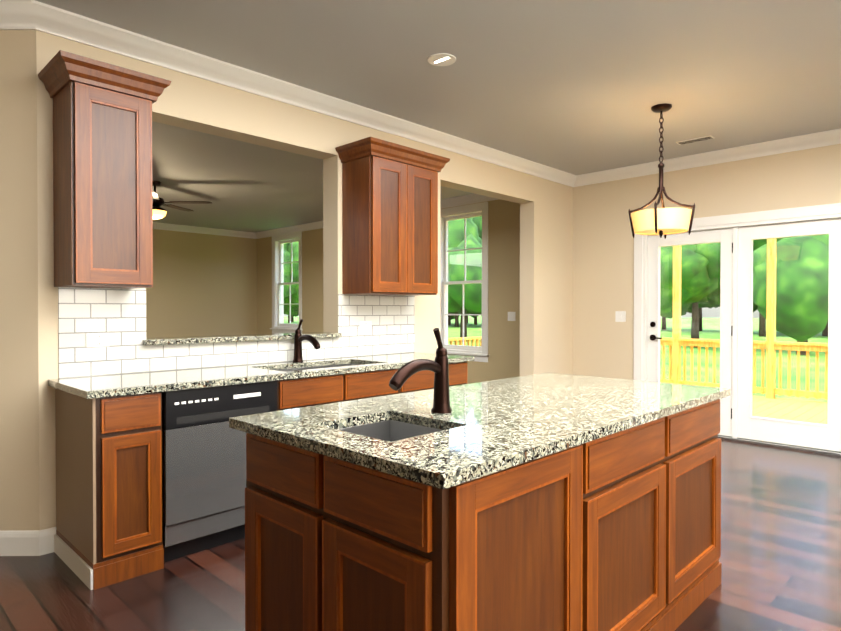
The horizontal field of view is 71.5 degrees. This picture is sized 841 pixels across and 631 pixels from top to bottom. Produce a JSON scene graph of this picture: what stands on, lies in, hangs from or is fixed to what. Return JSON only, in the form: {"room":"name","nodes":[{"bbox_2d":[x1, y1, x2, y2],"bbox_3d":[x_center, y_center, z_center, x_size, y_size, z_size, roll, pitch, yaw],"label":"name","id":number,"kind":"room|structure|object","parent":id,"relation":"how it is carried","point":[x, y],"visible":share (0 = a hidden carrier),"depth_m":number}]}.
{"room":"kitchen","nodes":[
{"label":"kitchen","id":0,"kind":"room"},
{"bbox_2d":[0,30,39,530],"bbox_3d":[-3.650,-0.166,3.048,3.400,2.780,0.180,0,1,-1],"label":"wall","id":1,"kind":"structure","parent":0,"point":[19,436],"depth_m":2.98},
{"bbox_2d":[0,527,56,555],"bbox_3d":[-3.621,1.162,2.990,2.419,0.125,2.493,1,1,44],"label":"baseboard","id":2,"kind":"structure","parent":1,"relation":"attached to","point":[26,542],"depth_m":2.94},
{"bbox_2d":[146,229,256,337],"bbox_3d":[-6.376,-0.222,8.676,0.180,2.780,8.680,1,1,44],"label":"wall","id":3,"kind":"structure","parent":0,"point":[204,284],"depth_m":10.89},
{"bbox_2d":[153,222,255,238],"bbox_3d":[-6.278,-1.557,8.568,0.092,0.108,8.680,1,1,44],"label":"crown molding","id":4,"kind":"structure","parent":3,"relation":"attached to","point":[161,226],"depth_m":10.85},
{"bbox_2d":[36,30,572,529],"bbox_3d":[-0.154,-0.185,4.941,0.180,2.780,5.320,1,1,44],"label":"wall","id":5,"kind":"structure","parent":0,"point":[546,246],"depth_m":4.34},
{"bbox_2d":[38,50,170,288],"bbox_3d":[-1.623,-0.687,3.016,0.399,1.078,0.512,1,1,44],"label":"upper cabinet","id":6,"kind":"object","parent":5,"relation":"attached to","point":[102,179],"visible":1,"depth_m":2.91},
{"bbox_2d":[58,287,414,378],"bbox_3d":[-0.968,0.081,3.978,0.006,0.477,2.620,1,1,44],"label":"tiled wall","id":7,"kind":"structure","parent":5,"relation":"attached to","point":[119,315],"depth_m":3.47},
{"bbox_2d":[86,333,109,346],"bbox_3d":[-1.750,0.133,3.169,0.008,0.073,0.115,1,1,44],"label":"outlet","id":8,"kind":"object","parent":7,"relation":"attached to","point":[97,339],"visible":1,"depth_m":3.17},
{"bbox_2d":[360,321,370,330],"bbox_3d":[-0.425,0.079,4.523,0.008,0.073,0.115,1,1,44],"label":"outlet","id":9,"kind":"object","parent":7,"relation":"attached to","point":[365,325],"visible":1,"depth_m":4.52},
{"bbox_2d":[143,332,341,345],"bbox_3d":[-1.168,0.149,3.908,0.270,0.032,1.400,1,1,44],"label":"sill","id":10,"kind":"structure","parent":5,"relation":"on","point":[206,339],"depth_m":3.73},
{"bbox_2d":[0,0,575,186],"bbox_3d":[-1.779,-1.519,4.790,2.496,0.108,7.790,1,1,44],"label":"crown molding","id":11,"kind":"structure","parent":5,"relation":"attached to","point":[38,16],"depth_m":3.67},
{"bbox_2d":[335,137,449,295],"bbox_3d":[-0.197,-0.701,4.474,0.399,1.078,0.832,1,1,44],"label":"upper cabinet","id":12,"kind":"object","parent":5,"relation":"attached to","point":[389,218],"visible":1,"depth_m":4.31},
{"bbox_2d":[257,199,519,383],"bbox_3d":[-0.819,-0.229,9.309,6.880,2.780,0.004,1,1,44],"label":"wall","id":13,"kind":"structure","parent":0,"point":[503,362],"depth_m":7.59},
{"bbox_2d":[270,231,302,333],"bbox_3d":[-2.463,-0.591,11.007,1.040,1.880,0.230,1,1,44],"label":"living room window","id":14,"kind":"structure","parent":13,"relation":"in","point":[279,325],"depth_m":11.22},
{"bbox_2d":[256,194,497,238],"bbox_3d":[-0.807,-1.564,9.222,6.760,0.108,0.092,1,1,44],"label":"crown molding","id":15,"kind":"structure","parent":13,"relation":"attached to","point":[471,198],"depth_m":10.05},
{"bbox_2d":[440,202,488,361],"bbox_3d":[0.586,-0.441,8.026,1.010,2.100,0.230,1,1,44],"label":"living room window","id":16,"kind":"structure","parent":13,"relation":"in","point":[477,353],"depth_m":8.02},
{"bbox_2d":[508,312,514,320],"bbox_3d":[1.149,0.011,7.376,0.115,0.115,0.010,1,1,44],"label":"light switch","id":17,"kind":"object","parent":13,"relation":"attached to","point":[511,316],"visible":1,"depth_m":7.37},
{"bbox_2d":[0,439,840,630],"bbox_3d":[-1.593,1.264,4.013,13.560,0.100,9.040,1,1,44],"label":"floor","id":18,"kind":"structure","parent":0,"point":[780,559],"depth_m":2.73},
{"bbox_2d":[48,352,473,589],"bbox_3d":[-0.753,0.770,3.746,0.642,0.895,2.680,1,1,44],"label":"kitchen counter","id":19,"kind":"object","parent":18,"relation":"on","point":[150,471],"depth_m":2.89},
{"bbox_2d":[293,319,319,361],"bbox_3d":[-0.766,0.172,3.935,0.280,0.295,0.074,1,1,44],"label":"faucet","id":20,"kind":"object","parent":19,"relation":"on","point":[299,338],"visible":1,"depth_m":3.98},
{"bbox_2d":[236,397,723,630],"bbox_3d":[0.393,0.800,2.307,0.916,0.864,1.920,1,1,44],"label":"kitchen island","id":21,"kind":"object","parent":18,"relation":"on","point":[551,502],"depth_m":1.69},
{"bbox_2d":[229,373,729,492],"bbox_3d":[0.390,0.352,2.306,0.960,0.032,1.956,1,1,44],"label":"island countertop","id":22,"kind":"structure","parent":21,"relation":"on","point":[491,427],"depth_m":1.91},
{"bbox_2d":[341,417,444,436],"bbox_3d":[-0.095,0.455,1.833,0.372,0.188,0.341,1,1,44],"label":"sink","id":23,"kind":"object","parent":22,"relation":"in","point":[383,426],"depth_m":2.02},
{"bbox_2d":[389,328,451,413],"bbox_3d":[0.002,0.192,1.979,0.074,0.296,0.280,1,1,44],"label":"island faucet","id":24,"kind":"object","parent":22,"relation":"on","point":[439,366],"visible":1,"depth_m":2.03},
{"bbox_2d":[35,0,840,232],"bbox_3d":[-1.593,-1.625,3.984,13.560,0.120,9.040,1,1,44],"label":"ceiling","id":25,"kind":"structure","parent":0,"point":[577,87],"depth_m":3.77},
{"bbox_2d":[153,181,211,218],"bbox_3d":[-3.203,-1.372,6.961,1.273,0.445,1.261,1,1,44],"label":"room ceiling fan","id":26,"kind":"object","parent":25,"relation":"hanging from","point":[159,212],"visible":0.6,"depth_m":6.93},
{"bbox_2d":[427,53,455,65],"bbox_3d":[0.130,-1.557,3.558,0.176,0.006,0.176,1,1,44],"label":"recessed light","id":27,"kind":"object","parent":25,"relation":"in","point":[442,59],"visible":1,"depth_m":3.55},
{"bbox_2d":[628,103,694,238],"bbox_3d":[1.811,-1.076,4.395,0.463,0.984,0.463,1,1,44],"label":"pendant light","id":28,"kind":"object","parent":25,"relation":"hanging from","point":[663,220],"visible":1,"depth_m":4.31},
{"bbox_2d":[676,135,714,144],"bbox_3d":[2.466,-1.573,5.246,0.300,0.008,0.100,1,1,44],"label":"ceiling vent","id":29,"kind":"object","parent":25,"relation":"in","point":[695,140],"visible":0.98,"depth_m":5.24},
{"bbox_2d":[573,144,840,379],"bbox_3d":[1.504,-0.207,7.165,13.560,2.780,0.180,1,1,44],"label":"wall","id":30,"kind":"structure","parent":0,"point":[603,274],"depth_m":6.31},
{"bbox_2d":[615,311,625,321],"bbox_3d":[2.181,0.011,6.372,0.115,0.115,0.010,1,1,44],"label":"light switch","id":31,"kind":"object","parent":30,"relation":"attached to","point":[620,316],"visible":1,"depth_m":6.37},
{"bbox_2d":[576,128,840,186],"bbox_3d":[3.972,-1.517,4.548,6.030,0.108,0.092,1,1,44],"label":"crown molding","id":32,"kind":"structure","parent":30,"relation":"attached to","point":[830,137],"depth_m":5.61},
{"bbox_2d":[634,203,840,456],"bbox_3d":[3.056,0.116,5.644,1.960,2.165,0.210,1,1,44],"label":"french door","id":33,"kind":"structure","parent":30,"relation":"attached to","point":[735,235],"depth_m":5.56},
{"label":"outside","id":34,"kind":"structure","parent":0,"visible":0},
{"bbox_2d":[284,316,827,402],"bbox_3d":[20.870,1.508,35.564,260.000,0.020,200.000,1,1,44],"label":"ground","id":35,"kind":"structure","parent":34,"point":[475,329],"depth_m":23.12},
{"bbox_2d":[283,216,828,354],"bbox_3d":[22.733,-5.882,33.847,140.799,14.795,46.208,1,1,44],"label":"trees","id":36,"kind":"object","parent":35,"relation":"on","point":[805,324],"depth_m":26.97},
{"bbox_2d":[448,238,827,424],"bbox_3d":[4.130,0.031,7.349,8.590,3.500,3.730,1,1,44],"label":"deck","id":37,"kind":"object","parent":35,"relation":"on","point":[674,377],"depth_m":8.70}
]}

